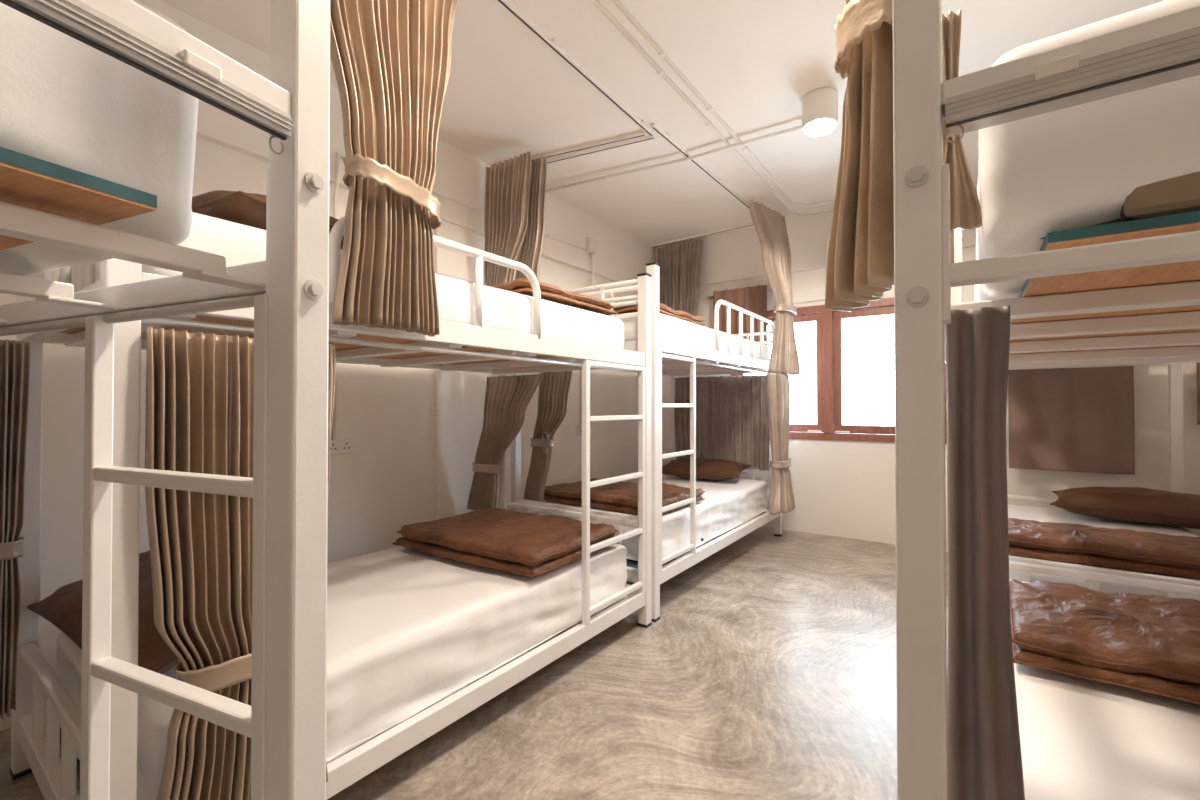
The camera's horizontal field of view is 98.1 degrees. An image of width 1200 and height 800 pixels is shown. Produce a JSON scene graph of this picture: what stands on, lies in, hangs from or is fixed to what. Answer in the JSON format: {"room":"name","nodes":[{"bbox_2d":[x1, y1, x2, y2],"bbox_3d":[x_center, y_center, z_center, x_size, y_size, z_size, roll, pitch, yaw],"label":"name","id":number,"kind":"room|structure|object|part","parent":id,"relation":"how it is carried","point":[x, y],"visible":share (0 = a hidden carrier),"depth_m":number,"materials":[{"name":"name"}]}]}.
{"room":"dormitory","nodes":[
{"label":"dormitory","id":0,"kind":"room"},
{"bbox_2d":[0,137,637,730],"bbox_3d":[-1.595,-0.226,2.338,0.150,2.620,7.450,0,-1,35],"label":"wall","id":1,"kind":"structure","parent":0,"point":[385,485],"depth_m":2.72,"materials":[{"name":"paint"}]},
{"bbox_2d":[332,152,339,439],"bbox_3d":[-1.301,-0.508,2.571,0.066,1.410,0.032,0,-1,35],"label":"conduit pipe","id":2,"kind":"object","parent":1,"relation":"attached to","point":[337,153],"visible":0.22,"depth_m":2.57,"materials":[{"name":"white"}]},
{"bbox_2d":[330,438,352,454],"bbox_3d":[-1.301,0.232,2.596,0.024,0.075,0.135,0,-1,35],"label":"wall socket","id":3,"kind":"object","parent":1,"relation":"attached to","point":[337,446],"visible":0.7,"depth_m":2.60,"materials":[{"name":"white plastic"}]},
{"bbox_2d":[136,0,655,285],"bbox_3d":[-1.518,-1.306,2.307,0.065,0.460,7.170,0,-1,35],"label":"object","id":4,"kind":"structure","parent":1,"relation":"attached to","point":[620,256],"depth_m":3.16,"materials":[{"name":"paint"}]},
{"bbox_2d":[433,220,472,520],"bbox_3d":[-0.897,0.013,3.176,0.050,2.160,0.270,0,-1,35],"label":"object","id":5,"kind":"structure","parent":1,"relation":"attached to","point":[453,390],"depth_m":3.15,"materials":[{"name":"paint"}]},
{"bbox_2d":[340,155,587,250],"bbox_3d":[-0.684,-1.204,3.399,0.028,0.045,2.060,0,-1,35],"label":"conduit pipe","id":6,"kind":"object","parent":1,"relation":"attached to","point":[341,156],"visible":0.39,"depth_m":3.24,"materials":[{"name":"white"}]},
{"bbox_2d":[577,425,581,434],"bbox_3d":[-0.151,0.244,4.208,0.024,0.080,0.100,0,-1,35],"label":"wall socket","id":7,"kind":"object","parent":1,"relation":"attached to","point":[579,427],"visible":0.51,"depth_m":4.17,"materials":[{"name":"white plastic"}]},
{"bbox_2d":[579,253,593,424],"bbox_3d":[-0.109,-0.496,4.233,0.127,1.402,0.036,0,-1,-22],"label":"cable","id":8,"kind":"object","parent":1,"relation":"attached to","point":[580,381],"visible":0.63,"depth_m":4.21,"materials":[{"name":"white plastic"}]},
{"bbox_2d":[586,237,596,254],"bbox_3d":[-0.069,-1.256,4.239,0.050,0.120,0.090,0,-1,35],"label":"junction box","id":9,"kind":"object","parent":1,"relation":"attached to","point":[591,243],"visible":1,"depth_m":4.21,"materials":[{"name":"white"}]},
{"bbox_3d":[-0.051,-1.256,4.226,0.005,0.110,0.080,0,-1,35],"label":"box lid","id":10,"kind":"part","parent":9,"relation":"part of","materials":[{"name":"white plastic"}]},
{"bbox_2d":[0,524,947,799],"bbox_3d":[0.013,1.122,1.177,4.200,0.100,7.550,0,-1,35],"label":"floor","id":11,"kind":"structure","parent":0,"point":[766,670],"depth_m":1.82,"materials":[{"name":"concrete"}]},
{"bbox_2d":[0,0,329,799],"bbox_3d":[-1.436,0.160,0.611,1.960,1.812,0.982,0,-1,23],"label":"bunk bed","id":12,"kind":"object","parent":11,"relation":"on","point":[45,202],"visible":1,"depth_m":0.65,"materials":[{"name":"white metal"}]},
{"bbox_2d":[0,0,197,275],"bbox_3d":[-1.441,-0.325,0.621,1.752,0.276,0.833,0,-1,24],"label":"mattress","id":13,"kind":"object","parent":12,"relation":"on","point":[67,102],"visible":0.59,"depth_m":0.56,"materials":[{"name":"white fabric"}]},
{"bbox_3d":[-1.254,-0.156,1.044,1.850,0.040,0.034,0,-1,23],"label":"rail","id":14,"kind":"part","parent":12,"relation":"part of","materials":[{"name":"white metal"}]},
{"bbox_3d":[-1.256,-0.128,1.038,1.850,0.017,0.017,0,-1,23],"label":"curtain rod","id":15,"kind":"part","parent":12,"relation":"part of","materials":[{"name":"metal"}]},
{"bbox_3d":[-0.569,-0.361,0.239,0.040,0.034,0.880,0,-1,24],"label":"rail","id":16,"kind":"part","parent":12,"relation":"part of","materials":[{"name":"white metal"}]},
{"bbox_3d":[-0.411,-0.211,0.672,0.008,0.167,0.034,0,-1,23],"label":"rail plate","id":17,"kind":"part","parent":12,"relation":"part of","materials":[{"name":"white metal"}]},
{"bbox_3d":[-0.383,0.161,0.660,0.050,1.788,0.050,0,-1,23],"label":"post","id":18,"kind":"part","parent":12,"relation":"part of","materials":[{"name":"white metal"}]},
{"bbox_2d":[10,216,651,799],"bbox_3d":[-0.726,0.233,2.020,1.002,1.697,1.962,0,-1,35],"label":"bunk bed","id":19,"kind":"object","parent":11,"relation":"on","point":[42,699],"visible":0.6,"depth_m":1.50,"materials":[{"name":"white metal"}]},
{"bbox_2d":[0,339,30,719],"bbox_3d":[-1.583,0.337,1.376,0.090,0.995,0.085,0,-1,-38],"label":"curtain","id":20,"kind":"object","parent":19,"relation":"hanging from","point":[14,355],"visible":1,"depth_m":1.39,"materials":[{"name":"fabric"}]},
{"bbox_3d":[-1.667,0.227,1.518,0.050,1.673,0.050,0,-1,35],"label":"post","id":21,"kind":"part","parent":19,"relation":"part of","materials":[{"name":"white metal"}]},
{"bbox_3d":[-1.280,0.932,1.235,0.900,0.065,0.034,0,-1,35],"label":"rail","id":22,"kind":"part","parent":19,"relation":"part of","materials":[{"name":"white metal"}]},
{"bbox_3d":[-1.280,0.712,1.237,0.900,0.028,0.028,0,-1,35],"label":"panel rail","id":23,"kind":"part","parent":19,"relation":"part of","materials":[{"name":"white metal"}]},
{"bbox_3d":[-1.280,-0.203,1.247,0.900,0.052,0.034,0,-1,35],"label":"rail","id":24,"kind":"part","parent":19,"relation":"part of","materials":[{"name":"white metal"}]},
{"bbox_3d":[-0.893,0.222,0.967,0.050,1.673,0.050,0,-1,35],"label":"post","id":25,"kind":"part","parent":19,"relation":"part of","materials":[{"name":"metal"}]},
{"bbox_2d":[145,327,334,799],"bbox_3d":[-0.730,0.374,1.099,0.111,1.015,0.356,0,-1,31],"label":"curtain","id":26,"kind":"object","parent":19,"relation":"hanging from","point":[200,386],"visible":0.43,"depth_m":1.03,"materials":[{"name":"beige fabric"}]},
{"bbox_3d":[-1.114,-0.195,2.301,0.034,0.065,1.860,0,-1,35],"label":"rail","id":27,"kind":"part","parent":19,"relation":"part of","materials":[{"name":"white metal"}]},
{"bbox_2d":[57,212,623,348],"bbox_3d":[-0.743,-0.302,2.001,0.903,0.188,1.769,0,-1,35],"label":"mattress","id":28,"kind":"object","parent":19,"relation":"on","point":[239,244],"visible":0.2,"depth_m":1.69,"materials":[{"name":"white fabric"}]},
{"bbox_2d":[191,190,343,248],"bbox_3d":[-0.960,-0.471,1.450,0.529,0.130,0.408,0,-1,24],"label":"pillow","id":29,"kind":"object","parent":28,"relation":"on","point":[249,209],"visible":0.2,"depth_m":1.23,"materials":[{"name":"fabric"}]},
{"bbox_2d":[492,279,617,314],"bbox_3d":[-0.326,-0.439,2.354,0.577,0.071,0.627,0,-1,35],"label":"folded blanket","id":30,"kind":"object","parent":28,"relation":"on","point":[549,292],"visible":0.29,"depth_m":2.13,"materials":[{"name":"fabric"}]},
{"bbox_2d":[55,544,626,799],"bbox_3d":[-0.732,0.789,1.990,0.928,0.244,1.797,0,-1,35],"label":"mattress","id":31,"kind":"object","parent":19,"relation":"on","point":[408,629],"visible":0.45,"depth_m":1.65,"materials":[{"name":"white fabric"}]},
{"bbox_2d":[27,550,179,673],"bbox_3d":[-1.208,0.548,1.469,0.754,0.213,0.431,0,-1,33],"label":"pillow","id":32,"kind":"object","parent":31,"relation":"on","point":[62,608],"visible":0.22,"depth_m":1.34,"materials":[{"name":"fabric"}]},
{"bbox_2d":[392,508,618,576],"bbox_3d":[-0.422,0.604,2.368,0.840,0.099,0.623,0,-1,33],"label":"folded blanket","id":33,"kind":"object","parent":31,"relation":"on","point":[526,544],"visible":0.94,"depth_m":2.18,"materials":[{"name":"fabric"}]},
{"bbox_3d":[-0.343,-0.147,1.751,0.017,0.017,1.860,0,-1,35],"label":"curtain rod","id":34,"kind":"part","parent":19,"relation":"part of","materials":[{"name":"metal"}]},
{"bbox_3d":[-0.337,-0.201,1.747,0.034,0.065,1.860,0,-1,35],"label":"rail","id":35,"kind":"part","parent":19,"relation":"part of","materials":[{"name":"metal"}]},
{"bbox_3d":[-0.444,-0.354,1.591,0.029,0.257,0.768,0,-1,35],"label":"guard rail","id":36,"kind":"part","parent":19,"relation":"part of","materials":[{"name":"metal"}]},
{"bbox_3d":[-0.337,0.938,1.736,0.034,0.065,1.860,0,-1,35],"label":"rail","id":37,"kind":"part","parent":19,"relation":"part of","materials":[{"name":"metal"}]},
{"bbox_2d":[467,374,540,510],"bbox_3d":[-0.565,0.262,3.007,0.582,0.800,0.059,0,-1,35],"label":"curtain","id":38,"kind":"object","parent":19,"relation":"hanging from","point":[507,398],"visible":0.99,"depth_m":3.04,"materials":[{"name":"fabric"}]},
{"bbox_3d":[-0.558,0.244,3.073,0.050,1.673,0.050,0,-1,35],"label":"post","id":39,"kind":"part","parent":19,"relation":"part of","materials":[{"name":"metal"}]},
{"bbox_3d":[-0.171,0.608,2.793,0.900,0.028,0.028,0,-1,35],"label":"panel rail","id":40,"kind":"part","parent":19,"relation":"part of","materials":[{"name":"metal"}]},
{"bbox_3d":[-0.171,-0.579,2.806,0.900,0.026,0.026,0,-1,35],"label":"panel rail","id":41,"kind":"part","parent":19,"relation":"part of","materials":[{"name":"metal"}]},
{"bbox_3d":[-0.171,-0.504,2.805,0.900,0.022,0.022,0,-1,35],"label":"panel rail","id":42,"kind":"part","parent":19,"relation":"part of","materials":[{"name":"metal"}]},
{"bbox_3d":[-0.171,0.949,2.790,0.900,0.065,0.034,0,-1,35],"label":"rail","id":43,"kind":"part","parent":19,"relation":"part of","materials":[{"name":"metal"}]},
{"bbox_3d":[0.216,0.238,2.522,0.050,1.673,0.050,0,-1,35],"label":"post","id":44,"kind":"part","parent":19,"relation":"part of","materials":[{"name":"metal"}]},
{"bbox_2d":[511,262,781,621],"bbox_3d":[0.472,0.215,3.700,1.002,1.767,2.102,0,-1,35],"label":"bunk bed","id":45,"kind":"object","parent":11,"relation":"on","point":[673,359],"visible":0.5,"depth_m":2.92,"materials":[{"name":"white metal"}]},
{"bbox_3d":[-0.509,0.209,3.141,0.050,1.743,0.050,0,-1,35],"label":"post","id":46,"kind":"part","parent":45,"relation":"part of","materials":[{"name":"metal"}]},
{"bbox_2d":[524,371,572,501],"bbox_3d":[-0.312,0.199,3.046,0.369,0.845,0.077,0,-1,35],"label":"curtain","id":47,"kind":"object","parent":45,"relation":"hanging from","point":[554,387],"visible":0.92,"depth_m":3.06,"materials":[{"name":"fabric"}]},
{"bbox_3d":[-0.123,0.604,2.861,0.900,0.028,0.028,0,-1,35],"label":"panel rail","id":48,"kind":"part","parent":45,"relation":"part of","materials":[{"name":"metal"}]},
{"bbox_3d":[-0.123,-0.570,2.873,0.900,0.026,0.026,0,-1,35],"label":"panel rail","id":49,"kind":"part","parent":45,"relation":"part of","materials":[{"name":"metal"}]},
{"bbox_3d":[-0.123,-0.495,2.873,0.900,0.022,0.022,0,-1,35],"label":"panel rail","id":50,"kind":"part","parent":45,"relation":"part of","materials":[{"name":"metal"}]},
{"bbox_3d":[-0.123,-0.272,2.870,0.900,0.052,0.034,0,-1,35],"label":"rail","id":51,"kind":"part","parent":45,"relation":"part of","materials":[{"name":"metal"}]},
{"bbox_3d":[-0.123,0.892,2.858,0.900,0.065,0.034,0,-1,35],"label":"rail","id":52,"kind":"part","parent":45,"relation":"part of","materials":[{"name":"white metal"}]},
{"bbox_2d":[537,475,767,560],"bbox_3d":[0.468,0.752,3.687,0.921,0.240,1.832,0,-1,35],"label":"mattress","id":53,"kind":"object","parent":45,"relation":"on","point":[728,504],"visible":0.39,"depth_m":3.35,"materials":[{"name":"white fabric"}]},
{"bbox_2d":[544,478,704,514],"bbox_3d":[0.117,0.572,3.232,0.879,0.093,0.643,0,-1,37],"label":"folded blanket","id":54,"kind":"object","parent":53,"relation":"on","point":[620,496],"visible":0.55,"depth_m":3.06,"materials":[{"name":"fabric"}]},
{"bbox_2d":[662,458,751,480],"bbox_3d":[0.839,0.561,4.271,0.709,0.151,0.405,0,-1,30],"label":"pillow","id":55,"kind":"object","parent":53,"relation":"on","point":[711,469],"visible":0.87,"depth_m":4.15,"materials":[{"name":"fabric"}]},
{"bbox_3d":[0.264,0.204,2.590,0.050,1.743,0.050,0,-1,35],"label":"post","id":56,"kind":"part","parent":45,"relation":"part of","materials":[{"name":"metal"}]},
{"bbox_3d":[0.681,0.227,4.810,0.050,1.743,0.050,0,-1,35],"label":"post","id":57,"kind":"part","parent":45,"relation":"part of","materials":[{"name":"metal"}]},
{"bbox_2d":[613,312,769,361],"bbox_3d":[0.463,-0.367,3.694,0.902,0.182,1.951,0,-1,35],"label":"mattress","id":58,"kind":"object","parent":45,"relation":"on","point":[671,328],"visible":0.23,"depth_m":3.00,"materials":[{"name":"white fabric"}]},
{"bbox_2d":[608,303,705,325],"bbox_3d":[0.225,-0.509,3.192,0.604,0.072,0.742,0,-1,34],"label":"folded blanket","id":59,"kind":"object","parent":58,"relation":"on","point":[664,309],"visible":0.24,"depth_m":2.94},
{"bbox_3d":[0.861,-0.270,3.428,0.034,0.065,2.000,0,-1,35],"label":"rail","id":60,"kind":"part","parent":45,"relation":"part of","materials":[{"name":"metal"}]},
{"bbox_3d":[0.855,-0.215,3.431,0.017,0.017,2.000,0,-1,35],"label":"curtain rod","id":61,"kind":"part","parent":45,"relation":"part of","materials":[{"name":"metal"}]},
{"bbox_3d":[0.861,0.898,3.416,0.034,0.065,2.000,0,-1,35],"label":"rail","id":62,"kind":"part","parent":45,"relation":"part of","materials":[{"name":"metal"}]},
{"bbox_2d":[674,375,769,470],"bbox_3d":[1.030,0.186,4.483,0.863,0.782,0.071,0,-1,35],"label":"curtain","id":63,"kind":"object","parent":45,"relation":"hanging from","point":[732,411],"visible":0.81,"depth_m":4.44,"materials":[{"name":"fabric"}]},
{"bbox_3d":[1.054,-0.460,3.692,0.029,0.341,1.178,0,-1,35],"label":"guard rail","id":64,"kind":"part","parent":45,"relation":"part of","materials":[{"name":"metal"}]},
{"bbox_3d":[1.068,-0.552,4.542,0.900,0.026,0.026,0,-1,35],"label":"panel rail","id":65,"kind":"part","parent":45,"relation":"part of","materials":[{"name":"metal"}]},
{"bbox_3d":[1.068,0.622,4.530,0.900,0.028,0.028,0,-1,35],"label":"panel rail","id":66,"kind":"part","parent":45,"relation":"part of","materials":[{"name":"metal"}]},
{"bbox_3d":[1.454,0.221,4.258,0.050,1.743,0.050,0,-1,35],"label":"post","id":67,"kind":"part","parent":45,"relation":"part of","materials":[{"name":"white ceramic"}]},
{"bbox_2d":[766,373,794,514],"bbox_3d":[1.384,0.319,3.974,0.167,1.035,0.434,0,-1,35],"label":"curtain","id":68,"kind":"object","parent":45,"relation":"hanging from","point":[782,500],"visible":1,"depth_m":3.90,"materials":[{"name":"fabric"}]},
{"bbox_2d":[893,0,1199,799],"bbox_3d":[1.333,0.165,1.087,1.062,1.812,1.880,0,-1,35],"label":"bunk bed","id":69,"kind":"object","parent":11,"relation":"on","point":[1128,292],"visible":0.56,"depth_m":0.62,"materials":[{"name":"white metal"}]},
{"bbox_3d":[0.396,0.161,0.643,0.050,1.788,0.050,0,-1,35],"label":"post","id":70,"kind":"part","parent":69,"relation":"part of","materials":[{"name":"metal"}]},
{"bbox_3d":[0.923,-0.147,1.389,0.034,0.040,1.770,0,-1,35],"label":"rail","id":71,"kind":"part","parent":69,"relation":"part of","materials":[{"name":"white metal"}]},
{"bbox_3d":[0.418,-0.186,0.628,0.007,0.185,0.036,0,-1,35],"label":"rail plate","id":72,"kind":"part","parent":69,"relation":"part of","materials":[{"name":"metal"}]},
{"bbox_3d":[1.453,0.176,2.125,0.050,1.788,0.050,0,-1,35],"label":"post","id":73,"kind":"part","parent":69,"relation":"part of","materials":[{"name":"metal"}]},
{"bbox_2d":[942,9,981,231],"bbox_3d":[0.489,-0.383,0.712,0.052,0.300,0.023,0,-1,35],"label":"curtain","id":74,"kind":"object","parent":69,"relation":"hanging from","point":[965,209],"visible":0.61,"depth_m":0.71,"materials":[{"name":"beige fabric"}]},
{"bbox_2d":[946,306,1024,799],"bbox_3d":[0.510,0.252,0.693,0.088,0.750,0.026,0,-1,29],"label":"curtain","id":75,"kind":"object","parent":69,"relation":"hanging from","point":[984,758],"visible":0.99,"depth_m":0.69,"materials":[{"name":"fabric"}]},
{"bbox_3d":[0.807,-0.367,0.355,0.960,0.029,0.040,0,-1,35],"label":"rail","id":76,"kind":"part","parent":69,"relation":"part of","materials":[{"name":"metal"}]},
{"bbox_3d":[0.807,-0.153,0.353,0.960,0.023,0.034,0,-1,35],"label":"rail","id":77,"kind":"part","parent":69,"relation":"part of","materials":[{"name":"metal"}]},
{"bbox_2d":[974,0,1199,301],"bbox_3d":[1.340,-0.314,1.073,0.922,0.257,1.701,0,-1,35],"label":"mattress","id":78,"kind":"object","parent":69,"relation":"on","point":[1134,155],"visible":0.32,"depth_m":0.60,"materials":[{"name":"white fabric"}]},
{"bbox_2d":[1009,579,1199,799],"bbox_3d":[1.338,0.775,1.076,0.964,0.244,1.719,0,-1,35],"label":"mattress","id":79,"kind":"object","parent":69,"relation":"on","point":[1081,739],"visible":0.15,"depth_m":1.00,"materials":[{"name":"white fabric"}]},
{"bbox_2d":[1009,579,1199,704],"bbox_3d":[1.506,0.588,1.226,0.877,0.102,0.566,0,-1,35],"label":"folded blanket","id":80,"kind":"object","parent":79,"relation":"on","point":[1145,643],"visible":0.86,"depth_m":1.25,"materials":[{"name":"fabric"}]},
{"bbox_3d":[1.864,-0.137,1.835,0.960,0.023,0.034,0,-1,35],"label":"rail","id":81,"kind":"part","parent":69,"relation":"part of","materials":[{"name":"metal"}]},
{"bbox_3d":[1.864,0.638,1.827,0.960,0.028,0.028,0,-1,35],"label":"panel rail","id":82,"kind":"part","parent":69,"relation":"part of","materials":[{"name":"white metal"}]},
{"bbox_2d":[962,237,1199,596],"bbox_3d":[2.413,0.206,2.601,1.062,1.762,1.762,0,-1,35],"label":"bunk bed","id":83,"kind":"object","parent":11,"relation":"on","point":[1175,370],"visible":0.09,"depth_m":2.98,"materials":[{"name":"white metal"}]},
{"bbox_3d":[2.909,0.638,3.292,0.960,0.028,0.028,0,-1,35],"label":"panel rail","id":84,"kind":"part","parent":83,"relation":"part of","materials":[{"name":"white metal"}]},
{"bbox_2d":[1008,505,1199,600],"bbox_3d":[2.419,0.789,2.591,0.959,0.247,1.641,0,-1,35],"label":"mattress","id":85,"kind":"object","parent":83,"relation":"on","point":[1041,514],"visible":0.14,"depth_m":2.71,"materials":[{"name":"white fabric"}]},
{"bbox_2d":[1008,518,1199,578],"bbox_3d":[2.116,0.588,2.106,0.841,0.100,0.447,0,-1,35],"label":"folded blanket","id":86,"kind":"object","parent":85,"relation":"on","point":[1127,549],"visible":0.81,"depth_m":2.03,"materials":[{"name":"fabric"}]},
{"bbox_2d":[1050,487,1199,528],"bbox_3d":[2.969,0.572,2.814,0.809,0.175,0.428,-1,-1,42],"label":"pillow","id":87,"kind":"object","parent":85,"relation":"on","point":[1132,504],"visible":1,"depth_m":2.75,"materials":[{"name":"fabric"}]},
{"bbox_3d":[1.916,0.639,1.900,0.960,0.028,0.028,0,-1,35],"label":"panel rail","id":88,"kind":"part","parent":83,"relation":"part of","materials":[{"name":"white metal"}]},
{"bbox_3d":[3.321,0.210,3.003,0.050,1.738,0.050,0,-1,35],"label":"post","id":89,"kind":"part","parent":83,"relation":"part of","materials":[{"name":"white metal"}]},
{"bbox_2d":[160,0,1164,247],"bbox_3d":[0.013,-1.607,1.206,4.200,0.120,7.550,0,-1,35],"label":"ceiling","id":90,"kind":"structure","parent":0,"point":[508,94],"depth_m":2.54,"materials":[{"name":"paint"}]},
{"bbox_2d":[330,0,456,336],"bbox_3d":[-0.530,-0.853,1.400,0.206,1.345,0.603,0,-1,35],"label":"curtain","id":91,"kind":"object","parent":90,"relation":"hanging from","point":[391,59],"visible":0.98,"depth_m":1.30,"materials":[{"name":"beige fabric"}]},
{"bbox_2d":[484,151,531,285],"bbox_3d":[-0.564,-1.084,3.209,0.383,0.795,0.065,0,-1,35],"label":"curtain","id":92,"kind":"object","parent":90,"relation":"hanging from","point":[507,184],"visible":0.89,"depth_m":3.21,"materials":[{"name":"fabric"}]},
{"bbox_2d":[492,131,646,165],"bbox_3d":[-0.216,-1.517,3.183,1.050,0.019,0.056,0,-1,24],"label":"ceiling track","id":93,"kind":"object","parent":90,"relation":"attached to","point":[619,138],"visible":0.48,"depth_m":3.09,"materials":[{"name":"white aluminum metal"}]},
{"bbox_2d":[515,155,546,280],"bbox_3d":[-0.421,-1.077,3.192,0.231,0.780,0.062,0,-1,35],"label":"curtain","id":94,"kind":"object","parent":93,"relation":"hanging from","point":[530,254],"visible":0.77,"depth_m":3.16,"materials":[{"name":"fabric"}]},
{"bbox_2d":[495,0,654,136],"bbox_3d":[-0.428,-1.530,1.918,0.056,0.019,2.601,0,-1,34],"label":"ceiling track","id":95,"kind":"object","parent":90,"relation":"attached to","point":[514,11],"visible":1,"depth_m":2.34,"materials":[{"name":"white aluminum metal"}]},
{"bbox_2d":[547,134,656,163],"bbox_3d":[-0.163,-1.517,3.231,1.076,0.019,0.056,0,-1,26],"label":"ceiling track","id":96,"kind":"object","parent":90,"relation":"attached to","point":[644,138],"visible":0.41,"depth_m":3.14,"materials":[{"name":"white"}]},
{"bbox_2d":[546,125,801,192],"bbox_3d":[0.370,-1.492,3.303,1.860,0.024,0.069,0,-1,30],"label":"conduit pipe","id":97,"kind":"object","parent":90,"relation":"attached to","point":[743,143],"visible":0.92,"depth_m":3.24,"materials":[{"name":"white"}]},
{"bbox_2d":[650,123,749,209],"bbox_3d":[0.822,-1.513,3.606,0.057,0.019,1.800,0,-1,36],"label":"ceiling track","id":98,"kind":"object","parent":90,"relation":"attached to","point":[658,130],"visible":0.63,"depth_m":3.32,"materials":[{"name":"white"}]},
{"bbox_2d":[651,222,753,247],"bbox_3d":[0.950,-1.501,4.731,1.132,0.019,0.056,0,-1,39],"label":"ceiling track","id":99,"kind":"object","parent":90,"relation":"attached to","point":[746,224],"visible":0.82,"depth_m":4.72,"materials":[{"name":"white"}]},
{"bbox_2d":[657,240,702,315],"bbox_3d":[0.745,-1.006,4.888,0.481,0.915,0.064,0,-1,34],"label":"curtain","id":100,"kind":"object","parent":99,"relation":"hanging from","point":[680,264],"visible":0.59,"depth_m":4.87,"materials":[{"name":"fabric"}]},
{"bbox_2d":[588,0,832,216],"bbox_3d":[0.607,-1.528,1.968,1.079,0.022,5.084,0,-1,35],"label":"conduit pipe","id":101,"kind":"object","parent":90,"relation":"attached to","point":[598,4],"visible":0.84,"depth_m":2.59,"materials":[{"name":"white"}]},
{"bbox_2d":[612,0,834,206],"bbox_3d":[0.567,-1.529,1.856,1.014,0.022,4.854,0,-1,35],"label":"conduit pipe","id":102,"kind":"object","parent":90,"relation":"attached to","point":[661,53],"visible":0.76,"depth_m":2.58,"materials":[{"name":"white"}]},
{"bbox_2d":[749,200,799,375],"bbox_3d":[1.366,-0.843,4.020,0.545,1.290,0.208,1,-1,-44],"label":"curtain","id":103,"kind":"object","parent":90,"relation":"hanging from","point":[770,226],"visible":1,"depth_m":3.96,"materials":[{"name":"fabric"}]},
{"bbox_2d":[802,87,837,135],"bbox_3d":[1.112,-1.448,2.637,0.170,0.168,0.170,0,-1,35],"label":"ceiling lamp","id":104,"kind":"object","parent":90,"relation":"attached to","point":[819,105],"visible":1,"depth_m":2.57,"materials":[{"name":"white plastic"}]},
{"bbox_2d":[804,119,835,135],"bbox_3d":[1.112,-1.374,2.636,0.150,0.019,0.150,0,-1,35],"label":"diffuser","id":105,"kind":"object","parent":104,"relation":"attached to","point":[812,127],"depth_m":2.61,"materials":[{"name":"white"}]},
{"bbox_2d":[825,0,953,311],"bbox_3d":[0.472,-0.850,0.879,0.125,1.362,0.230,0,-1,-14],"label":"curtain","id":106,"kind":"object","parent":90,"relation":"hanging from","point":[860,260],"visible":0.7,"depth_m":0.87,"materials":[{"name":"brown fabric"}]},
{"bbox_2d":[662,246,1199,551],"bbox_3d":[2.132,-0.206,4.163,3.800,2.620,0.150,0,-1,35],"label":"wall","id":107,"kind":"structure","parent":0,"point":[841,488],"depth_m":4.04,"materials":[{"name":"paint"}]},
{"bbox_2d":[767,286,824,305],"bbox_3d":[1.691,-0.874,4.377,0.920,0.110,0.045,0,-1,35],"label":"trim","id":108,"kind":"structure","parent":107,"relation":"attached to","point":[812,294],"depth_m":4.33,"materials":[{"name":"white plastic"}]},
{"bbox_2d":[656,183,977,285],"bbox_3d":[2.100,-1.302,4.090,3.755,0.430,0.065,0,-1,35],"label":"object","id":109,"kind":"structure","parent":107,"relation":"attached to","point":[734,256],"depth_m":4.58,"materials":[{"name":"paint"}]},
{"bbox_2d":[826,237,829,268],"bbox_3d":[2.125,-1.119,3.903,0.780,0.300,0.206,0,-1,35],"label":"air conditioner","id":110,"kind":"object","parent":107,"relation":"attached to","point":[828,239],"visible":0.07,"depth_m":4.05,"materials":[{"name":"white plastic"}]},
{"bbox_2d":[730,297,946,443],"bbox_3d":[1.889,-0.228,4.287,1.660,1.105,0.130,0,-1,35],"label":"window","id":111,"kind":"structure","parent":107,"relation":"in","point":[829,426],"depth_m":4.23,"materials":[{"name":"red wood"}]},
{"bbox_3d":[1.553,-0.223,4.517,0.742,0.986,0.045,0,-1,35],"label":"sash","id":112,"kind":"part","parent":111,"relation":"part of","materials":[{"name":"red wood"}]},
{"bbox_3d":[1.892,-0.750,4.296,1.660,0.060,0.120,0,-1,35],"label":"frame","id":113,"kind":"part","parent":111,"relation":"part of","materials":[{"name":"red wood"}]},
{"bbox_3d":[2.216,-0.228,4.045,0.742,0.986,0.045,0,-1,35],"label":"sash","id":114,"kind":"part","parent":111,"relation":"part of","materials":[{"name":"red wood"}]},
{"bbox_3d":[1.892,0.297,4.286,1.660,0.055,0.120,0,-1,35],"label":"frame","id":115,"kind":"part","parent":111,"relation":"part of","materials":[{"name":"red wood"}]},
{"bbox_3d":[2.547,-0.230,3.824,0.050,0.990,0.120,0,-1,35],"label":"frame","id":116,"kind":"part","parent":111,"relation":"part of","materials":[{"name":"red wood"}]},
{"bbox_3d":[1.275,-0.946,4.638,0.670,0.037,0.084,0,-1,35],"label":"pole","id":117,"kind":"object","parent":107,"relation":"attached to","visible":0},
{"bbox_2d":[713,285,767,345],"bbox_3d":[1.226,-0.637,4.574,0.485,0.690,0.069,0,-1,35],"label":"curtain","id":118,"kind":"object","parent":117,"relation":"hanging from","point":[752,299],"visible":0.48,"depth_m":4.56,"materials":[{"name":"brown fabric"}]},
{"bbox_3d":[3.068,-0.250,3.358,0.850,0.037,0.074,0,-1,35],"label":"pole","id":119,"kind":"object","parent":107,"relation":"attached to","visible":0},
{"bbox_2d":[1008,366,1134,474],"bbox_3d":[2.993,0.095,3.330,0.601,0.720,0.026,0,-1,35],"label":"curtain","id":120,"kind":"object","parent":119,"relation":"hanging from","point":[1061,419],"visible":0.86,"depth_m":3.32,"materials":[{"name":"fabric"}]},
{"bbox_2d":[1197,362,1199,424],"bbox_3d":[3.504,-0.084,2.980,0.122,0.450,0.030,0,-1,35],"label":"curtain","id":121,"kind":"object","parent":119,"relation":"hanging from","point":[1198,363],"visible":0.73,"depth_m":3.01,"materials":[{"name":"fabric"}]}
]}

